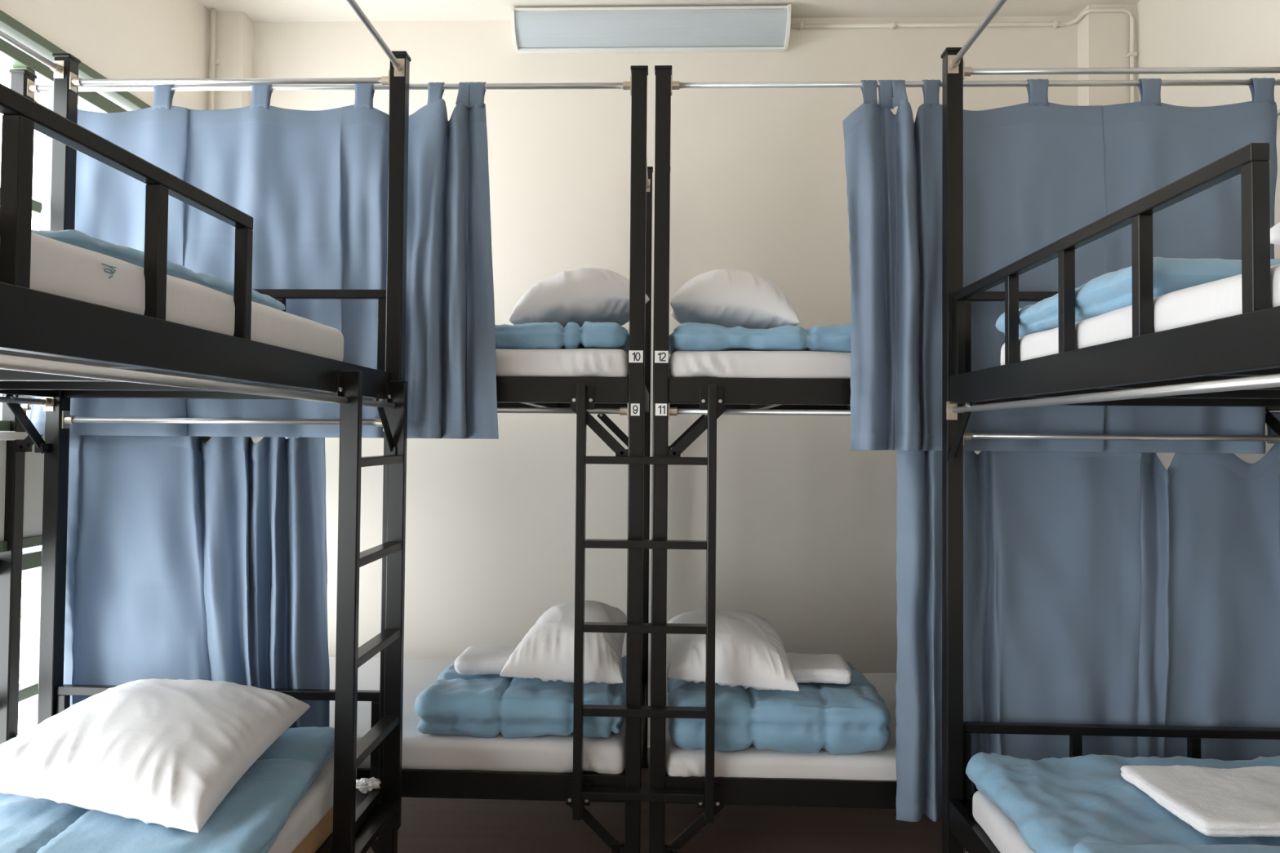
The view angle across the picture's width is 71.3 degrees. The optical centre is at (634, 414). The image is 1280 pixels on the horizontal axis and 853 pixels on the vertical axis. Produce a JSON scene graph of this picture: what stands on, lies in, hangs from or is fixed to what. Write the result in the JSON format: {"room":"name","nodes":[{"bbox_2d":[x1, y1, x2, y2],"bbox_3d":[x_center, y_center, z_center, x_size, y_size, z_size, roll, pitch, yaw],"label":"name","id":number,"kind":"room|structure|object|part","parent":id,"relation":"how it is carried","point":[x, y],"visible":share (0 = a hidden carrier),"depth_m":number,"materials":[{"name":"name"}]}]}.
{"room":"dormitory","nodes":[
{"label":"dormitory","id":0,"kind":"room"},
{"bbox_2d":[0,0,210,541],"bbox_3d":[-2.223,-0.275,0.587,0.150,3.440,7.400,0,-1,2],"label":"wall","id":1,"kind":"structure","parent":0,"point":[117,39],"depth_m":3.51,"materials":[{"name":"paint"}]},
{"bbox_2d":[0,534,42,702],"bbox_3d":[-2.134,0.944,2.915,0.180,1.060,2.360,0,-1,2],"label":"window","id":2,"kind":"structure","parent":1,"relation":"in","point":[31,559],"depth_m":3.07,"materials":[{"name":"glass"},{"name":"green painted wood"}]},
{"bbox_2d":[0,9,151,440],"bbox_3d":[-2.117,-0.608,3.054,0.180,1.390,2.160,0,-1,2],"label":"window","id":3,"kind":"structure","parent":1,"relation":"in","point":[11,55],"depth_m":3.10,"materials":[{"name":"glass"},{"name":"green painted wood"}]},
{"bbox_3d":[-2.123,0.072,3.037,0.180,0.030,2.160,0,-1,2],"label":"sill","id":4,"kind":"part","parent":3,"relation":"part of","materials":[{"name":"paint"}]},
{"bbox_2d":[207,11,254,442],"bbox_3d":[-1.938,-0.182,4.223,0.160,3.440,0.110,0,-1,2],"label":"wall","id":5,"kind":"structure","parent":0,"point":[234,30],"depth_m":4.21,"materials":[{"name":"paint"}]},
{"bbox_2d":[204,8,218,444],"bbox_3d":[-1.985,-0.833,4.167,0.036,2.138,0.039,0,-1,2],"label":"conduit","id":6,"kind":"object","parent":5,"relation":"attached to","point":[213,60],"visible":0.31,"depth_m":4.17,"materials":[{"name":"beige"}]},
{"bbox_2d":[250,15,1077,747],"bbox_3d":[0.130,-0.162,4.279,4.690,3.440,0.150,0,-1,2],"label":"wall","id":7,"kind":"structure","parent":0,"point":[806,526],"depth_m":4.21,"materials":[{"name":"paint"}]},
{"bbox_2d":[511,4,791,53],"bbox_3d":[0.074,-1.802,4.167,1.286,0.158,0.160,0,-1,2],"label":"fluorescent light","id":8,"kind":"object","parent":7,"relation":"attached to","point":[716,28],"visible":1,"depth_m":4.13,"materials":[{"name":"white plastic"}]},
{"bbox_2d":[790,7,1137,102],"bbox_3d":[1.500,-0.791,4.145,1.546,2.116,0.123,0,-1,7],"label":"conduit","id":9,"kind":"object","parent":7,"relation":"attached to","point":[1131,55],"visible":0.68,"depth_m":4.17,"materials":[{"name":"beige"}]},
{"bbox_2d":[366,747,965,852],"bbox_3d":[-0.021,1.512,0.463,4.690,0.100,7.800,0,-1,2],"label":"floor","id":10,"kind":"structure","parent":0,"point":[428,825],"depth_m":3.31,"materials":[{"name":"brown wood"}]},
{"bbox_2d":[0,0,411,852],"bbox_3d":[-1.330,0.157,1.810,1.138,2.653,2.058,0,-1,2],"label":"bunk bed","id":11,"kind":"object","parent":10,"relation":"on","point":[56,348],"visible":0.68,"depth_m":2.19,"materials":[{"name":"black paint"}]},
{"bbox_3d":[-1.879,-0.063,1.836,0.019,0.018,1.950,0,-1,2],"label":"curtain rod","id":12,"kind":"part","parent":11,"relation":"part of","materials":[{"name":"silver metal"}]},
{"bbox_3d":[-1.871,-0.121,1.837,0.030,0.084,1.950,0,-1,2],"label":"rail","id":13,"kind":"part","parent":11,"relation":"part of","materials":[{"name":"silver metal"}]},
{"bbox_3d":[-1.863,-1.121,1.862,0.019,0.018,1.950,0,-1,2],"label":"curtain rod","id":14,"kind":"part","parent":11,"relation":"part of","materials":[{"name":"silver metal"}]},
{"bbox_3d":[-1.848,0.105,2.786,0.024,0.028,0.040,0,-1,2],"label":"brace plate","id":15,"kind":"part","parent":11,"relation":"part of","materials":[{"name":"black paint"}]},
{"bbox_3d":[-1.834,0.180,2.829,0.050,2.641,0.050,0,-1,2],"label":"post","id":16,"kind":"part","parent":11,"relation":"part of","materials":[{"name":"black metal"}]},
{"bbox_3d":[-0.835,-0.415,1.356,0.028,0.028,1.048,0,-1,2],"label":"guard rail","id":17,"kind":"part","parent":11,"relation":"part of","materials":[{"name":"black metal"}]},
{"bbox_2d":[30,232,343,361],"bbox_3d":[-1.338,-0.206,1.690,1.020,0.120,1.641,0,-1,2],"label":"mattress","id":18,"kind":"object","parent":11,"relation":"on","point":[58,268],"visible":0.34,"depth_m":1.60,"materials":[{"name":"grey fabric"}]},
{"bbox_2d":[31,229,285,311],"bbox_3d":[-1.345,-0.282,1.886,0.911,0.071,0.854,0,-1,2],"label":"quilt","id":19,"kind":"object","parent":18,"relation":"on","point":[73,237],"visible":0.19,"depth_m":1.64,"materials":[{"name":"blue fabric"}]},
{"bbox_3d":[-0.806,-0.112,1.798,0.030,0.084,1.950,0,-1,2],"label":"rail","id":20,"kind":"part","parent":11,"relation":"part of","materials":[{"name":"black metal"}]},
{"bbox_3d":[-0.778,-0.050,1.796,0.019,0.018,1.950,0,-1,2],"label":"curtain rod","id":21,"kind":"part","parent":11,"relation":"part of","materials":[{"name":"silver metal"}]},
{"bbox_3d":[-1.300,0.873,2.795,1.030,0.028,0.028,0,-1,2],"label":"guard rail","id":22,"kind":"part","parent":11,"relation":"part of","materials":[{"name":"black metal"}]},
{"bbox_3d":[-1.292,-0.091,2.820,1.030,0.084,0.030,0,-1,2],"label":"rail","id":23,"kind":"part","parent":11,"relation":"part of","materials":[{"name":"black metal"}]},
{"bbox_3d":[-1.293,0.021,2.812,1.030,0.018,0.019,0,-1,2],"label":"curtain rod","id":24,"kind":"part","parent":11,"relation":"part of","materials":[{"name":"silver metal"}]},
{"bbox_3d":[-1.283,-1.059,2.835,1.030,0.018,0.019,0,-1,2],"label":"curtain rod","id":25,"kind":"part","parent":11,"relation":"part of","materials":[{"name":"silver metal"}]},
{"bbox_2d":[267,753,356,852],"bbox_3d":[-1.344,1.004,1.729,1.030,0.104,1.796,0,-1,2],"label":"mattress","id":26,"kind":"object","parent":11,"relation":"on","point":[317,800],"visible":0.09,"depth_m":2.25,"materials":[{"name":"grey fabric"}]},
{"bbox_2d":[0,726,334,852],"bbox_3d":[-1.251,0.925,1.986,0.929,0.094,1.184,1,-1,-5],"label":"quilt","id":27,"kind":"object","parent":26,"relation":"on","point":[251,816],"visible":0.44,"depth_m":1.95,"materials":[{"name":"blue fabric"}]},
{"bbox_2d":[0,678,310,832],"bbox_3d":[-1.219,0.801,2.245,0.653,0.188,0.758,0,-1,2],"label":"pillow","id":28,"kind":"object","parent":27,"relation":"on","point":[166,753],"visible":1,"depth_m":2.05,"materials":[{"name":"white fabric"}]},
{"bbox_3d":[-1.357,1.087,1.723,1.007,0.072,1.800,0,-1,2],"label":"bed board","id":29,"kind":"part","parent":11,"relation":"part of","materials":[{"name":"brown wood"}]},
{"bbox_3d":[-1.289,-0.382,2.826,1.030,0.028,0.028,0,-1,2],"label":"guard rail","id":30,"kind":"part","parent":11,"relation":"part of","materials":[{"name":"black metal"}]},
{"bbox_3d":[-0.818,1.160,1.767,0.030,0.085,1.950,0,-1,2],"label":"rail","id":31,"kind":"part","parent":11,"relation":"part of","materials":[{"name":"black metal"}]},
{"bbox_2d":[355,777,381,793],"bbox_3d":[-0.817,1.129,2.721,0.090,0.044,0.055,0,-1,2],"label":"packet","id":32,"kind":"object","parent":11,"relation":"on","point":[365,785],"visible":0.97,"depth_m":2.71,"materials":[{"name":"white plastic"}]},
{"bbox_2d":[332,370,408,852],"bbox_3d":[-0.746,0.574,2.534,0.058,1.366,0.486,0,-1,2],"label":"ladder","id":33,"kind":"object","parent":11,"relation":"attached to","point":[348,754],"visible":0.9,"depth_m":2.35,"materials":[{"name":"black metal"}]},
{"bbox_3d":[-0.771,-0.073,2.346,0.010,0.073,0.076,0,-1,2],"label":"hook plate","id":34,"kind":"part","parent":33,"relation":"part of","materials":[{"name":"black paint"}]},
{"bbox_3d":[-0.750,0.569,2.329,0.051,1.366,0.028,0,-1,2],"label":"rail","id":35,"kind":"part","parent":33,"relation":"part of","materials":[{"name":"black metal"}]},
{"bbox_3d":[-0.768,1.198,2.724,0.010,0.073,0.076,0,-1,2],"label":"hook plate","id":36,"kind":"part","parent":33,"relation":"part of","materials":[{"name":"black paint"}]},
{"bbox_3d":[-0.756,-0.062,2.755,0.010,0.073,0.076,0,-1,2],"label":"hook plate","id":37,"kind":"part","parent":33,"relation":"part of","materials":[{"name":"black paint"}]},
{"bbox_3d":[-0.735,0.579,2.738,0.051,1.366,0.028,0,-1,2],"label":"rail","id":38,"kind":"part","parent":33,"relation":"part of","materials":[{"name":"black metal"}]},
{"bbox_3d":[-0.772,-1.112,1.823,0.019,0.018,1.950,0,-1,2],"label":"curtain rod","id":39,"kind":"part","parent":11,"relation":"part of","materials":[{"name":"silver metal"}]},
{"bbox_3d":[-0.743,0.114,2.746,0.024,0.028,0.040,0,-1,2],"label":"brace plate","id":40,"kind":"part","parent":11,"relation":"part of","materials":[{"name":"black paint"}]},
{"bbox_3d":[-0.755,0.189,2.790,0.050,2.641,0.050,0,-1,2],"label":"post","id":41,"kind":"part","parent":11,"relation":"part of","materials":[{"name":"black metal"}]},
{"bbox_2d":[0,65,653,852],"bbox_3d":[-1.010,0.201,3.459,2.126,2.653,1.138,0,-1,2],"label":"bunk bed","id":42,"kind":"object","parent":10,"relation":"on","point":[630,396],"visible":0.41,"depth_m":2.88,"materials":[{"name":"black paint"}]},
{"bbox_3d":[-2.062,0.181,2.957,0.050,2.641,0.050,0,-1,2],"label":"post","id":43,"kind":"part","parent":42,"relation":"part of","materials":[{"name":"black metal"}]},
{"bbox_3d":[-2.017,0.110,2.944,0.040,0.028,0.024,0,-1,2],"label":"brace plate","id":44,"kind":"part","parent":42,"relation":"part of","materials":[{"name":"black paint"}]},
{"bbox_2d":[63,435,329,728],"bbox_3d":[-1.446,0.605,2.913,0.978,1.281,0.159,0,-1,6],"label":"curtain","id":45,"kind":"object","parent":42,"relation":"hanging from","point":[188,557],"visible":0.58,"depth_m":2.89,"materials":[{"name":"blue fabric"}]},
{"bbox_2d":[29,81,498,439],"bbox_3d":[-1.195,-0.514,2.883,1.540,1.172,0.167,0,-1,2],"label":"curtain","id":46,"kind":"object","parent":42,"relation":"hanging from","point":[313,184],"visible":0.71,"depth_m":2.89,"materials":[{"name":"blue fabric"}]},
{"bbox_2d":[16,657,625,774],"bbox_3d":[-1.021,1.114,3.416,2.027,0.114,1.118,0,-1,2],"label":"mattress","id":47,"kind":"object","parent":42,"relation":"on","point":[547,753],"visible":0.2,"depth_m":2.88,"materials":[{"name":"grey fabric"}]},
{"bbox_2d":[414,655,626,738],"bbox_3d":[-0.363,0.993,3.217,0.715,0.167,0.704,0,-1,2],"label":"quilt","id":48,"kind":"object","parent":47,"relation":"on","point":[455,704],"visible":0.68,"depth_m":2.90,"materials":[{"name":"blue fabric"}]},
{"bbox_2d":[454,644,516,675],"bbox_3d":[-0.489,0.873,3.170,0.271,0.077,0.206,0,-1,2],"label":"folded towel","id":49,"kind":"object","parent":48,"relation":"on","point":[491,659],"visible":0.56,"depth_m":3.08,"materials":[{"name":"white fabric"}]},
{"bbox_2d":[499,600,626,684],"bbox_3d":[-0.234,0.780,3.127,0.408,0.241,0.409,0,-1,2],"label":"pillow","id":50,"kind":"object","parent":48,"relation":"on","point":[545,653],"visible":0.82,"depth_m":2.96,"materials":[{"name":"white fabric"}]},
{"bbox_3d":[-1.027,-0.086,2.923,2.018,0.084,0.030,0,-1,2],"label":"rail","id":51,"kind":"part","parent":42,"relation":"part of","materials":[{"name":"black metal"}]},
{"bbox_3d":[-1.027,-0.019,2.926,2.018,0.018,0.019,0,-1,2],"label":"curtain rod","id":52,"kind":"part","parent":42,"relation":"part of","materials":[{"name":"silver metal"}]},
{"bbox_3d":[-1.017,-1.084,2.953,2.018,0.018,0.019,0,-1,2],"label":"curtain rod","id":53,"kind":"part","parent":42,"relation":"part of","materials":[{"name":"silver metal"}]},
{"bbox_3d":[-1.038,1.186,2.891,2.018,0.085,0.030,0,-1,2],"label":"rail","id":54,"kind":"part","parent":42,"relation":"part of","materials":[{"name":"black metal"}]},
{"bbox_2d":[495,348,628,377],"bbox_3d":[-1.007,-0.156,3.442,2.020,0.113,1.090,0,-1,2],"label":"mattress","id":55,"kind":"object","parent":42,"relation":"on","point":[567,362],"visible":0.12,"depth_m":2.89,"materials":[{"name":"grey fabric"}]},
{"bbox_2d":[494,321,629,354],"bbox_3d":[-0.417,-0.252,3.212,0.834,0.115,0.623,0,-1,2],"label":"quilt","id":56,"kind":"object","parent":55,"relation":"on","point":[533,335],"visible":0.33,"depth_m":2.92,"materials":[{"name":"blue fabric"}]},
{"bbox_2d":[509,266,649,327],"bbox_3d":[-0.192,-0.393,3.219,0.499,0.241,0.438,0,-1,2],"label":"pillow","id":57,"kind":"object","parent":56,"relation":"on","point":[581,295],"visible":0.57,"depth_m":3.02,"materials":[{"name":"white fabric"}]},
{"bbox_3d":[-0.988,-0.059,4.010,2.018,0.084,0.030,0,-1,2],"label":"rail","id":58,"kind":"part","parent":42,"relation":"part of","materials":[{"name":"black metal"}]},
{"bbox_3d":[-0.052,1.387,2.841,0.040,0.028,0.024,0,-1,2],"label":"brace plate","id":59,"kind":"part","parent":42,"relation":"part of","materials":[{"name":"black paint"}]},
{"bbox_3d":[-0.041,0.126,2.873,0.040,0.028,0.024,0,-1,2],"label":"brace plate","id":60,"kind":"part","parent":42,"relation":"part of","materials":[{"name":"black paint"}]},
{"bbox_3d":[0.004,0.198,2.883,0.050,2.641,0.050,0,-1,2],"label":"post","id":61,"kind":"part","parent":42,"relation":"part of","materials":[{"name":"black metal"}]},
{"bbox_3d":[0.018,1.208,3.397,0.030,0.085,1.030,0,-1,2],"label":"rail","id":62,"kind":"part","parent":42,"relation":"part of","materials":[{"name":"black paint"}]},
{"bbox_3d":[0.030,-0.064,3.429,0.030,0.084,1.030,0,-1,2],"label":"rail","id":63,"kind":"part","parent":42,"relation":"part of","materials":[{"name":"black metal"}]},
{"bbox_3d":[0.043,0.225,3.962,0.050,2.641,0.050,0,-1,2],"label":"post","id":64,"kind":"part","parent":42,"relation":"part of","materials":[{"name":"black metal"}]},
{"bbox_3d":[0.035,-1.032,3.453,0.019,0.018,1.030,0,-1,2],"label":"curtain rod","id":65,"kind":"part","parent":42,"relation":"part of","materials":[{"name":"silver metal"}]},
{"bbox_2d":[648,65,1279,852],"bbox_3d":[1.143,0.218,3.382,2.143,2.653,1.138,0,-1,2],"label":"bunk bed","id":66,"kind":"object","parent":10,"relation":"on","point":[672,396],"visible":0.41,"depth_m":2.85,"materials":[{"name":"black paint"}]},
{"bbox_2d":[566,383,724,823],"bbox_3d":[0.033,0.588,2.823,0.490,1.366,0.058,0,-1,2],"label":"ladder","id":67,"kind":"object","parent":66,"relation":"attached to","point":[580,793],"visible":1,"depth_m":2.80,"materials":[{"name":"black metal"}]},
{"bbox_3d":[-0.179,1.206,2.839,0.076,0.073,0.010,0,-1,2],"label":"hook plate","id":68,"kind":"part","parent":67,"relation":"part of","materials":[{"name":"black paint"}]},
{"bbox_3d":[-0.174,0.586,2.828,0.028,1.366,0.051,0,-1,2],"label":"rail","id":69,"kind":"part","parent":67,"relation":"part of","materials":[{"name":"black metal"}]},
{"bbox_3d":[-0.167,-0.054,2.871,0.076,0.073,0.010,0,-1,2],"label":"hook plate","id":70,"kind":"part","parent":67,"relation":"part of","materials":[{"name":"black paint"}]},
{"bbox_3d":[0.235,1.210,2.824,0.076,0.073,0.010,0,-1,2],"label":"hook plate","id":71,"kind":"part","parent":67,"relation":"part of","materials":[{"name":"black paint"}]},
{"bbox_3d":[0.240,0.590,2.813,0.028,1.366,0.051,0,-1,2],"label":"rail","id":72,"kind":"part","parent":67,"relation":"part of","materials":[{"name":"black metal"}]},
{"bbox_3d":[0.247,-0.051,2.856,0.076,0.073,0.010,0,-1,2],"label":"hook plate","id":73,"kind":"part","parent":67,"relation":"part of","materials":[{"name":"black paint"}]},
{"bbox_3d":[0.082,0.198,2.880,0.050,2.641,0.050,0,-1,2],"label":"post","id":74,"kind":"part","parent":66,"relation":"part of","materials":[{"name":"black metal"}]},
{"bbox_3d":[0.116,1.388,2.835,0.040,0.028,0.024,0,-1,2],"label":"brace plate","id":75,"kind":"part","parent":66,"relation":"part of","materials":[{"name":"black paint"}]},
{"bbox_3d":[0.127,0.127,2.867,0.040,0.028,0.024,0,-1,2],"label":"brace plate","id":76,"kind":"part","parent":66,"relation":"part of","materials":[{"name":"black paint"}]},
{"bbox_3d":[1.165,-0.041,3.932,2.035,0.084,0.030,0,-1,2],"label":"rail","id":77,"kind":"part","parent":66,"relation":"part of","materials":[{"name":"metal"}]},
{"bbox_2d":[668,351,851,378],"bbox_3d":[1.146,-0.137,3.366,2.042,0.109,1.083,0,-1,2],"label":"mattress","id":78,"kind":"object","parent":66,"relation":"on","point":[691,364],"visible":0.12,"depth_m":2.86,"materials":[{"name":"grey fabric"}]},
{"bbox_2d":[668,322,851,355],"bbox_3d":[0.626,-0.239,3.161,1.018,0.114,0.608,0,-1,2],"label":"quilt","id":79,"kind":"object","parent":78,"relation":"on","point":[686,336],"visible":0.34,"depth_m":2.89,"materials":[{"name":"blue fabric"}]},
{"bbox_2d":[669,268,799,328],"bbox_3d":[0.343,-0.385,3.196,0.448,0.241,0.450,0,-1,2],"label":"pillow","id":80,"kind":"object","parent":79,"relation":"on","point":[725,297],"visible":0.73,"depth_m":3.00,"materials":[{"name":"white fabric"}]},
{"bbox_3d":[1.126,-0.002,2.849,2.035,0.018,0.019,0,-1,2],"label":"curtain rod","id":81,"kind":"part","parent":66,"relation":"part of","materials":[{"name":"silver metal"}]},
{"bbox_2d":[665,672,897,780],"bbox_3d":[1.133,1.152,3.342,2.044,0.101,1.115,0,-1,2],"label":"mattress","id":82,"kind":"object","parent":66,"relation":"on","point":[751,762],"visible":0.11,"depth_m":2.84,"materials":[{"name":"grey fabric"}]},
{"bbox_2d":[666,660,891,755],"bbox_3d":[0.484,1.016,3.178,0.739,0.196,0.689,0,-1,2],"label":"quilt","id":83,"kind":"object","parent":82,"relation":"on","point":[852,717],"visible":0.7,"depth_m":2.86,"materials":[{"name":"blue fabric"}]},
{"bbox_2d":[667,608,799,691],"bbox_3d":[0.327,0.800,3.091,0.424,0.222,0.399,0,-1,2],"label":"pillow","id":84,"kind":"object","parent":83,"relation":"on","point":[750,652],"visible":0.83,"depth_m":2.94,"materials":[{"name":"white fabric"}]},
{"bbox_2d":[786,653,851,684],"bbox_3d":[0.631,0.885,3.113,0.227,0.059,0.251,0,-1,6],"label":"folded towel","id":85,"kind":"object","parent":83,"relation":"on","point":[806,668],"visible":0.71,"depth_m":3.01,"materials":[{"name":"white fabric"}]},
{"bbox_3d":[1.115,1.203,2.813,2.035,0.085,0.030,0,-1,2],"label":"rail","id":86,"kind":"part","parent":66,"relation":"part of","materials":[{"name":"black metal"}]},
{"bbox_3d":[1.126,-0.069,2.845,2.035,0.084,0.030,0,-1,2],"label":"rail","id":87,"kind":"part","parent":66,"relation":"part of","materials":[{"name":"black metal"}]},
{"bbox_3d":[1.135,-1.066,2.875,2.035,0.018,0.019,0,-1,2],"label":"curtain rod","id":88,"kind":"part","parent":66,"relation":"part of","materials":[{"name":"silver metal"}]},
{"bbox_2d":[842,77,1277,453],"bbox_3d":[1.352,-0.481,2.820,1.370,1.196,0.163,1,-1,-1],"label":"curtain","id":89,"kind":"object","parent":66,"relation":"hanging from","point":[1038,171],"visible":0.69,"depth_m":2.81,"materials":[{"name":"blue fabric"}]},
{"bbox_2d":[895,412,1279,822],"bbox_3d":[1.431,0.621,2.812,1.244,1.268,0.146,1,-1,0],"label":"curtain","id":90,"kind":"object","parent":66,"relation":"hanging from","point":[1100,588],"visible":0.7,"depth_m":2.78,"materials":[{"name":"blue fabric"}]},
{"bbox_3d":[2.191,-0.046,3.351,0.030,0.084,1.030,0,-1,2],"label":"rail","id":91,"kind":"part","parent":66,"relation":"part of","materials":[{"name":"black metal"}]},
{"bbox_2d":[941,0,1279,852],"bbox_3d":[1.476,0.180,1.709,1.138,2.653,2.058,0,-1,2],"label":"bunk bed","id":92,"kind":"object","parent":10,"relation":"on","point":[1232,361],"visible":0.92,"depth_m":2.30,"materials":[{"name":"black paint"}]},
{"bbox_3d":[0.973,0.203,2.728,0.050,2.641,0.050,0,-1,2],"label":"post","id":93,"kind":"part","parent":92,"relation":"part of","materials":[{"name":"black metal"}]},
{"bbox_3d":[0.959,0.128,2.685,0.024,0.028,0.040,0,-1,2],"label":"brace plate","id":94,"kind":"part","parent":92,"relation":"part of","materials":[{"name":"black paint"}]},
{"bbox_3d":[1.503,1.204,2.687,1.030,0.085,0.030,0,-1,2],"label":"rail","id":95,"kind":"part","parent":92,"relation":"part of","materials":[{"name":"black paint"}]},
{"bbox_3d":[0.924,1.174,1.704,0.030,0.085,1.950,0,-1,2],"label":"rail","id":96,"kind":"part","parent":92,"relation":"part of","materials":[{"name":"black metal"}]},
{"bbox_3d":[0.941,-1.098,1.761,0.019,0.018,1.950,0,-1,2],"label":"curtain rod","id":97,"kind":"part","parent":92,"relation":"part of","materials":[{"name":"silver metal"}]},
{"bbox_2d":[972,791,1034,852],"bbox_3d":[1.450,1.087,1.626,1.072,0.106,1.796,0,-1,2],"label":"mattress","id":98,"kind":"object","parent":92,"relation":"on","point":[1004,833],"visible":0.23,"depth_m":2.33,"materials":[{"name":"grey fabric"}]},
{"bbox_2d":[965,751,1279,852],"bbox_3d":[1.409,0.987,1.809,1.018,0.145,1.496,0,-1,2],"label":"quilt","id":99,"kind":"object","parent":98,"relation":"on","point":[1079,804],"visible":0.81,"depth_m":2.18,"materials":[{"name":"blue fabric"}]},
{"bbox_2d":[1120,764,1279,837],"bbox_3d":[1.480,0.922,2.136,0.456,0.044,0.358,1,-1,0],"label":"folded towel","id":100,"kind":"object","parent":99,"relation":"on","point":[1243,802],"visible":1,"depth_m":2.12,"materials":[{"name":"white fabric"}]},
{"bbox_3d":[1.517,-0.359,2.725,1.030,0.028,0.028,0,-1,2],"label":"guard rail","id":101,"kind":"part","parent":92,"relation":"part of","materials":[{"name":"black metal"}]},
{"bbox_3d":[0.961,-0.376,2.025,0.028,0.028,1.385,0,-1,2],"label":"guard rail","id":102,"kind":"part","parent":92,"relation":"part of","materials":[{"name":"black metal"}]},
{"bbox_3d":[0.935,-0.098,1.736,0.030,0.084,1.950,0,-1,2],"label":"rail","id":103,"kind":"part","parent":92,"relation":"part of","materials":[{"name":"black metal"}]},
{"bbox_3d":[0.928,-0.036,1.734,0.019,0.018,1.950,0,-1,2],"label":"curtain rod","id":104,"kind":"part","parent":92,"relation":"part of","materials":[{"name":"silver metal"}]},
{"bbox_3d":[1.506,0.955,2.693,1.030,0.028,0.028,0,-1,2],"label":"guard rail","id":105,"kind":"part","parent":92,"relation":"part of","materials":[{"name":"black metal"}]},
{"bbox_3d":[1.515,-0.068,2.719,1.030,0.084,0.030,0,-1,2],"label":"rail","id":106,"kind":"part","parent":92,"relation":"part of","materials":[{"name":"black metal"}]},
{"bbox_3d":[1.513,0.069,2.711,1.030,0.018,0.019,0,-1,2],"label":"curtain rod","id":107,"kind":"part","parent":92,"relation":"part of","materials":[{"name":"silver metal"}]},
{"bbox_3d":[1.523,-1.054,2.735,1.030,0.018,0.019,0,-1,2],"label":"curtain rod","id":108,"kind":"part","parent":92,"relation":"part of","materials":[{"name":"silver metal"}]},
{"bbox_2d":[1000,263,1279,365],"bbox_3d":[1.475,-0.174,1.578,1.038,0.098,1.698,0,-1,2],"label":"mattress","id":109,"kind":"object","parent":92,"relation":"on","point":[1221,298],"visible":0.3,"depth_m":1.61,"materials":[{"name":"grey fabric"}]},
{"bbox_2d":[995,257,1279,337],"bbox_3d":[1.394,-0.250,2.073,0.852,0.096,0.816,0,-1,2],"label":"quilt","id":110,"kind":"object","parent":109,"relation":"on","point":[1109,291],"visible":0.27,"depth_m":1.80,"materials":[{"name":"blue fabric"}]},
{"bbox_2d":[1270,222,1279,244],"bbox_3d":[1.218,-0.306,1.090,0.549,0.173,0.648,0,-1,2],"label":"pillow","id":111,"kind":"object","parent":109,"relation":"on","point":[1275,230],"visible":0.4,"depth_m":1.39,"materials":[{"name":"white fabric"}]},
{"bbox_2d":[198,0,1139,22],"bbox_3d":[0.011,-2.052,0.552,4.690,0.150,7.800,0,-1,2],"label":"ceiling","id":112,"kind":"structure","parent":0,"point":[259,11],"depth_m":4.13,"materials":[{"name":"beige paint"}]},
{"bbox_2d":[1077,4,1136,105],"bbox_3d":[2.163,-0.149,4.075,0.213,3.440,0.110,0,-1,2],"label":"wall","id":113,"kind":"structure","parent":0,"point":[1103,37],"depth_m":4.06,"materials":[{"name":"paint"}]},
{"bbox_2d":[1136,0,1279,470],"bbox_3d":[2.210,-0.242,0.327,0.150,3.440,7.600,0,-1,2],"label":"wall","id":114,"kind":"structure","parent":0,"point":[1170,33],"depth_m":3.50,"materials":[{"name":"paint"}]}
]}

